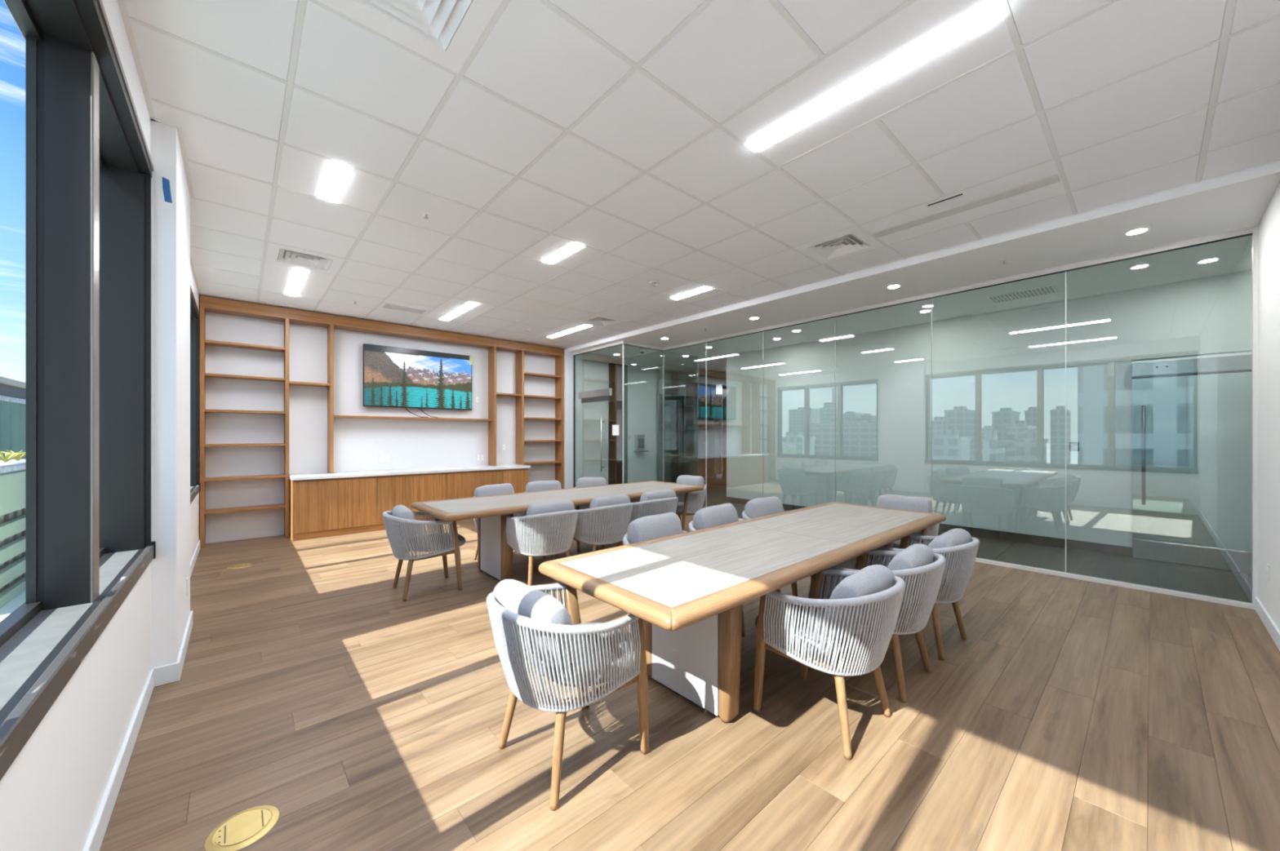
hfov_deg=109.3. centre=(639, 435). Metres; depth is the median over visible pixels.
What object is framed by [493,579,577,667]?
pillow
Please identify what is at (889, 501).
pillow
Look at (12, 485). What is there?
building
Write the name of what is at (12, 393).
building
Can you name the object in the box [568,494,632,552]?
armchair
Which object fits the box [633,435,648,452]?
wall dispenser
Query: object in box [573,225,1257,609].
frame
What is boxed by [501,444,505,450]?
wall outlet
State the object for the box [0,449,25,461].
spiky plant
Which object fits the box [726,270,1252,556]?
wall
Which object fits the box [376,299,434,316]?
ceiling vent
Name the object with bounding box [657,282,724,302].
ceiling lamp
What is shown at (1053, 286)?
ceiling vent
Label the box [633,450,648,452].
tray
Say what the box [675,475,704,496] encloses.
pillow
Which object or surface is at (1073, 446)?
sensor
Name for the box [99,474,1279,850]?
floor
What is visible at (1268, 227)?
wall
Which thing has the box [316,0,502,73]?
ceiling vent
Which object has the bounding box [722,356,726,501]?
wall
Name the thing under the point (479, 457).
wall outlet
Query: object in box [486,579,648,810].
armchair
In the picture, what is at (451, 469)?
countertop
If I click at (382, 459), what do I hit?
wall outlet
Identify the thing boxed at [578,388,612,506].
door
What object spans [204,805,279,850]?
floor outlet
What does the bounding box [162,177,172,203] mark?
tape strip
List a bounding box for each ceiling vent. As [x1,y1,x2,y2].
[265,242,344,275]
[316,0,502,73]
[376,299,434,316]
[574,314,628,328]
[792,226,884,264]
[986,284,1058,303]
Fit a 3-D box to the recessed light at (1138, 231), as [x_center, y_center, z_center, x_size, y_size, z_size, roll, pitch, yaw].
[4.070,-1.669,3.715,0.148,0.006,0.148,0,0,-42]
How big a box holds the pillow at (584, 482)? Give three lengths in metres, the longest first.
0.440 x 0.292 x 0.156 m
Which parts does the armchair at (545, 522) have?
leg, leg, rail, rail, leg, leg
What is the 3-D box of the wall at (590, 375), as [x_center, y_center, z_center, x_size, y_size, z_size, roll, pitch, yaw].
[-1.041,-0.140,10.972,1.463,3.060,3.142,0,0,43]
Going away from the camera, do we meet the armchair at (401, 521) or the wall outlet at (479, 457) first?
the armchair at (401, 521)
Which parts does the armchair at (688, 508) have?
leg, rail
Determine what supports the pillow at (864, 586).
on the armchair at (833, 625)
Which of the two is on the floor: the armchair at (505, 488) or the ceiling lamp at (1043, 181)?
the armchair at (505, 488)
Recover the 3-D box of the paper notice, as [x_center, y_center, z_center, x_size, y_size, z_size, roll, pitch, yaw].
[-0.439,-0.095,8.171,0.002,0.190,0.190,0,0,-42]
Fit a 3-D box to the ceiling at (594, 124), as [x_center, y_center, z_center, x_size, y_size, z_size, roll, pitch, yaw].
[-0.813,-1.852,4.218,5.580,0.222,8.910,0,0,-42]
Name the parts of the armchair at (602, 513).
leg, rail, leg, rail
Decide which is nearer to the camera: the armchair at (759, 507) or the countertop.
the armchair at (759, 507)
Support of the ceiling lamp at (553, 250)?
attached to the ceiling at (594, 124)
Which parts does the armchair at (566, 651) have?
leg, leg, rail, rail, leg, leg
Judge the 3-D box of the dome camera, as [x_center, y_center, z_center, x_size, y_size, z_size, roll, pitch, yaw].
[0.045,-1.633,8.887,0.120,0.074,0.120,0,0,-42]
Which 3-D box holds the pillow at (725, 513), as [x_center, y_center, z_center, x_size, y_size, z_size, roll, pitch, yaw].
[0.610,0.703,3.612,0.440,0.292,0.156,-3,-7,-43]
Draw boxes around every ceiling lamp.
[260,262,334,299]
[277,145,391,213]
[423,298,495,323]
[520,235,604,269]
[535,322,603,339]
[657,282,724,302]
[722,0,1014,166]
[860,160,1065,244]
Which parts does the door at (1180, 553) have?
pull handle, rail, rail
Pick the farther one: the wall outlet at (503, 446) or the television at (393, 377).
the wall outlet at (503, 446)
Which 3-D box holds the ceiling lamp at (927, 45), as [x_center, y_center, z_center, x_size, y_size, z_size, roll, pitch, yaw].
[1.074,-1.760,2.297,0.586,0.056,1.195,0,0,-42]
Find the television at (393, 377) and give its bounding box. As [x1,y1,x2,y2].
[363,343,472,410]
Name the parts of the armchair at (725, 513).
rail, leg, leg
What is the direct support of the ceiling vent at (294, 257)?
in the ceiling at (594, 124)
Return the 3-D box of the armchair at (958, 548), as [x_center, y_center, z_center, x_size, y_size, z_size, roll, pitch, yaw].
[1.910,1.009,3.121,0.622,0.770,0.674,0,0,-40]
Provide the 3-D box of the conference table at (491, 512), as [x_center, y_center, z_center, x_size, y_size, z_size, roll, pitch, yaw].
[-0.696,1.020,5.103,3.240,0.740,0.980,0,0,-42]
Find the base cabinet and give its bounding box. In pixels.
[289,468,528,541]
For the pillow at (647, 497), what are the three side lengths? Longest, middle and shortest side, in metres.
0.440 x 0.292 x 0.156 m
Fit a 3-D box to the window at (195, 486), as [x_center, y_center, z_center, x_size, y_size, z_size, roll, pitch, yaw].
[-4.474,-0.404,4.368,0.220,2.169,2.974,0,0,-42]
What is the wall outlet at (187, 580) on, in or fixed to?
attached to the wall at (170, 222)
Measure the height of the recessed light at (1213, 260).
0.006 m
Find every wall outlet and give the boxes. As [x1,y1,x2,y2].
[186,577,188,596]
[378,455,389,462]
[475,396,479,403]
[476,454,484,461]
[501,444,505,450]
[1266,564,1269,582]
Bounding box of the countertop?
[288,464,530,480]
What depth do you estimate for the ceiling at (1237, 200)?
4.76 m
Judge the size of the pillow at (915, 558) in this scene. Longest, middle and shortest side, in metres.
0.440 x 0.292 x 0.156 m
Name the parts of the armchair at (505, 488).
leg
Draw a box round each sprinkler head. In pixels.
[422,212,431,219]
[1000,258,1008,264]
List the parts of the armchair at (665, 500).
rail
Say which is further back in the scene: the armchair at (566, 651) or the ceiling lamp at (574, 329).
the ceiling lamp at (574, 329)
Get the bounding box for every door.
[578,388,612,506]
[1131,354,1252,573]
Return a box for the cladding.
[608,363,627,484]
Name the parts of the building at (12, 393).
panel, panel, panel, panel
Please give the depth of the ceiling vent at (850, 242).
4.20 m
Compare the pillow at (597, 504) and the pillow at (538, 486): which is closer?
the pillow at (597, 504)
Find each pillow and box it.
[391,505,416,541]
[474,483,514,497]
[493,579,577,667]
[525,480,561,492]
[526,500,574,534]
[576,477,606,488]
[588,494,630,524]
[626,512,682,544]
[640,488,675,516]
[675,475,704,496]
[693,503,738,530]
[744,496,783,519]
[825,564,894,639]
[876,494,932,513]
[887,543,934,603]
[928,528,971,573]
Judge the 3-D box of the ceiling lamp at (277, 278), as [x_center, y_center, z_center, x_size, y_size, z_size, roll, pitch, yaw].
[-3.934,-1.760,5.189,0.586,0.056,1.195,0,0,-42]
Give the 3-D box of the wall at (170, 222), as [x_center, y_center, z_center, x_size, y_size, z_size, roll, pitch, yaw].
[-2.994,-0.176,2.908,0.102,3.133,0.995,0,0,-42]
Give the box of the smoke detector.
[648,280,660,287]
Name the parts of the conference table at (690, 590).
edge rail, leg post, leg panel, edge rail, leg post, edge rail, leg panel, edge rail, leg post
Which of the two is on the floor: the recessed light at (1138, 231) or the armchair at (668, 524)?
the armchair at (668, 524)
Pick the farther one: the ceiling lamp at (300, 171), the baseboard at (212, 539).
the baseboard at (212, 539)
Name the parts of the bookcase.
shelf, shelf, shelf, shelf, shelf, shelf, shelf, shelf, shelf, shelf, shelf, shelf, shelf, shelf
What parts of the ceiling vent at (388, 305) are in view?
frame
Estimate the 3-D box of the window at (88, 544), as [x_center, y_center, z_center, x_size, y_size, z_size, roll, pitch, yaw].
[-1.373,-0.404,0.870,0.220,2.169,4.204,0,0,-42]
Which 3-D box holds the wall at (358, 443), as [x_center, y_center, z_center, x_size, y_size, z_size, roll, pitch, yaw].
[-3.588,-0.226,7.484,5.760,3.233,0.440,0,0,-42]
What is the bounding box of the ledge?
[0,591,25,622]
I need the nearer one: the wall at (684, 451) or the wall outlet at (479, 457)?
the wall outlet at (479, 457)
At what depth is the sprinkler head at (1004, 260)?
4.31 m
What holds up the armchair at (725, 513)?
on the floor
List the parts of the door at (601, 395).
rail, pull handle, rail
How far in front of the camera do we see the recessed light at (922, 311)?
6.10 m
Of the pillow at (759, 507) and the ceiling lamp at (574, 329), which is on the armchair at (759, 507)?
the pillow at (759, 507)
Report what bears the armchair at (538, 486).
on the floor
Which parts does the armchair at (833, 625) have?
leg, leg, rail, rail, leg, leg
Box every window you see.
[0,0,155,781]
[190,284,200,504]
[658,394,707,431]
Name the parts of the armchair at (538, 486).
leg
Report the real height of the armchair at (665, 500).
0.800 m
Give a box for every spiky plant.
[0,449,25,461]
[0,451,25,462]
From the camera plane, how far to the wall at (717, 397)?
14.93 m
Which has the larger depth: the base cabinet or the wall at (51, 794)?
the base cabinet
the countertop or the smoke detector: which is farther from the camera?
the countertop
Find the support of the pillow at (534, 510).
on the armchair at (545, 522)
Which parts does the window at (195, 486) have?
head trim, sill trim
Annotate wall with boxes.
[0,0,199,850]
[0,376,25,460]
[151,120,190,668]
[200,294,573,535]
[575,358,658,486]
[658,378,715,482]
[714,394,722,474]
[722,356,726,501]
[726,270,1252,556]
[1257,182,1279,631]
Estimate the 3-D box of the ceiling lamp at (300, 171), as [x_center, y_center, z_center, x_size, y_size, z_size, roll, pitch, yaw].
[-2.114,-1.760,3.136,0.586,0.056,0.586,0,0,-42]
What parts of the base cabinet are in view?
panel, door, door, door, door, door, door, door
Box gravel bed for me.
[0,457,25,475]
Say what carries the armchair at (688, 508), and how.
on the floor
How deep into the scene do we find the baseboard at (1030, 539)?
5.82 m
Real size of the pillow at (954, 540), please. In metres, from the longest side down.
0.440 x 0.292 x 0.156 m
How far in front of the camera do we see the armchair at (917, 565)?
2.41 m
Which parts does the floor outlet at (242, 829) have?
lid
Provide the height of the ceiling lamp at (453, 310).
0.056 m
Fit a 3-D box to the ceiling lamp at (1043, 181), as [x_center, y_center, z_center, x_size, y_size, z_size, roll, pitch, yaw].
[2.442,-1.760,3.510,0.586,0.056,1.195,0,0,-42]
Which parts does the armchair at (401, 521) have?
leg, leg, rail, rail, leg, leg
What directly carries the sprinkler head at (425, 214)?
attached to the ceiling at (594, 124)
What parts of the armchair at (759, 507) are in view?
rail, leg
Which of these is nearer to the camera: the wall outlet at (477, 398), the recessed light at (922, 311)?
the recessed light at (922, 311)
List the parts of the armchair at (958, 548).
leg, leg, rail, leg, rail, leg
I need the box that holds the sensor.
[1069,442,1079,451]
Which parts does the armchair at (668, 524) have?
rail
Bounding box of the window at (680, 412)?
[658,394,707,431]
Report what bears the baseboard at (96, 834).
attached to the wall at (51, 794)
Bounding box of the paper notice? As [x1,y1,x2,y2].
[612,425,618,435]
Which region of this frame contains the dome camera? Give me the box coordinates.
[639,349,645,354]
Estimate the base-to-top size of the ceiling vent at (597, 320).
0.052 m
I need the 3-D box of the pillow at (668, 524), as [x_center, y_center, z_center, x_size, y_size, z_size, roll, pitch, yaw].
[0.113,0.703,3.184,0.440,0.292,0.156,-2,-8,-44]
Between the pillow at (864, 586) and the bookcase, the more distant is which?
the bookcase
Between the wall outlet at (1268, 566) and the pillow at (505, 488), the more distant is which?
the pillow at (505, 488)
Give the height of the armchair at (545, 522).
0.800 m
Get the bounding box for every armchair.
[382,505,465,601]
[473,483,532,559]
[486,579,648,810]
[506,500,578,586]
[524,480,579,558]
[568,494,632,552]
[574,477,606,547]
[616,488,678,546]
[622,512,686,632]
[675,475,706,530]
[688,503,781,636]
[742,496,797,596]
[753,564,905,759]
[815,543,945,702]
[865,528,979,660]
[876,494,939,603]
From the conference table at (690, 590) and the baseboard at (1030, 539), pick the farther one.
the baseboard at (1030, 539)
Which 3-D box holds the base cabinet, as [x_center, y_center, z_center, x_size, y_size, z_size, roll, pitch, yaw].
[-3.466,0.992,7.278,3.400,0.797,0.550,0,0,-42]
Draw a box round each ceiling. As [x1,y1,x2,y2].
[117,0,1279,349]
[564,160,1279,391]
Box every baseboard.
[82,539,199,850]
[205,526,289,543]
[726,497,1131,557]
[1254,596,1279,651]
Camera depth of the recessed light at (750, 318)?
6.48 m
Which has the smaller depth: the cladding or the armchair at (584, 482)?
the armchair at (584, 482)
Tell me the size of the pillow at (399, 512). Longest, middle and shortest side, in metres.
0.440 x 0.292 x 0.156 m
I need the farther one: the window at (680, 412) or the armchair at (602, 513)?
the window at (680, 412)
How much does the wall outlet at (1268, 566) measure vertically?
0.115 m
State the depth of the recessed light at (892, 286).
5.09 m
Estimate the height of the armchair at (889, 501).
0.835 m
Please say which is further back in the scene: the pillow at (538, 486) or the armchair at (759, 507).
the pillow at (538, 486)
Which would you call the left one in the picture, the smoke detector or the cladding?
the cladding
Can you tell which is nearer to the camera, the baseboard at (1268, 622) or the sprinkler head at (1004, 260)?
the baseboard at (1268, 622)
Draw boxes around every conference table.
[410,480,704,581]
[538,502,946,723]
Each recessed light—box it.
[748,317,759,319]
[886,284,901,288]
[919,310,931,313]
[1123,227,1150,235]
[1195,257,1221,263]
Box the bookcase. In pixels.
[199,295,564,548]
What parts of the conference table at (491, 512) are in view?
edge rail, leg post, leg panel, leg post, edge rail, edge rail, leg panel, edge rail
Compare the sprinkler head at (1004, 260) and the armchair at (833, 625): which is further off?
the sprinkler head at (1004, 260)
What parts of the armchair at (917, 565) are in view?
leg, leg, rail, leg, rail, leg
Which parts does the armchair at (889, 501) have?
leg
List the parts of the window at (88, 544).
sill trim, head trim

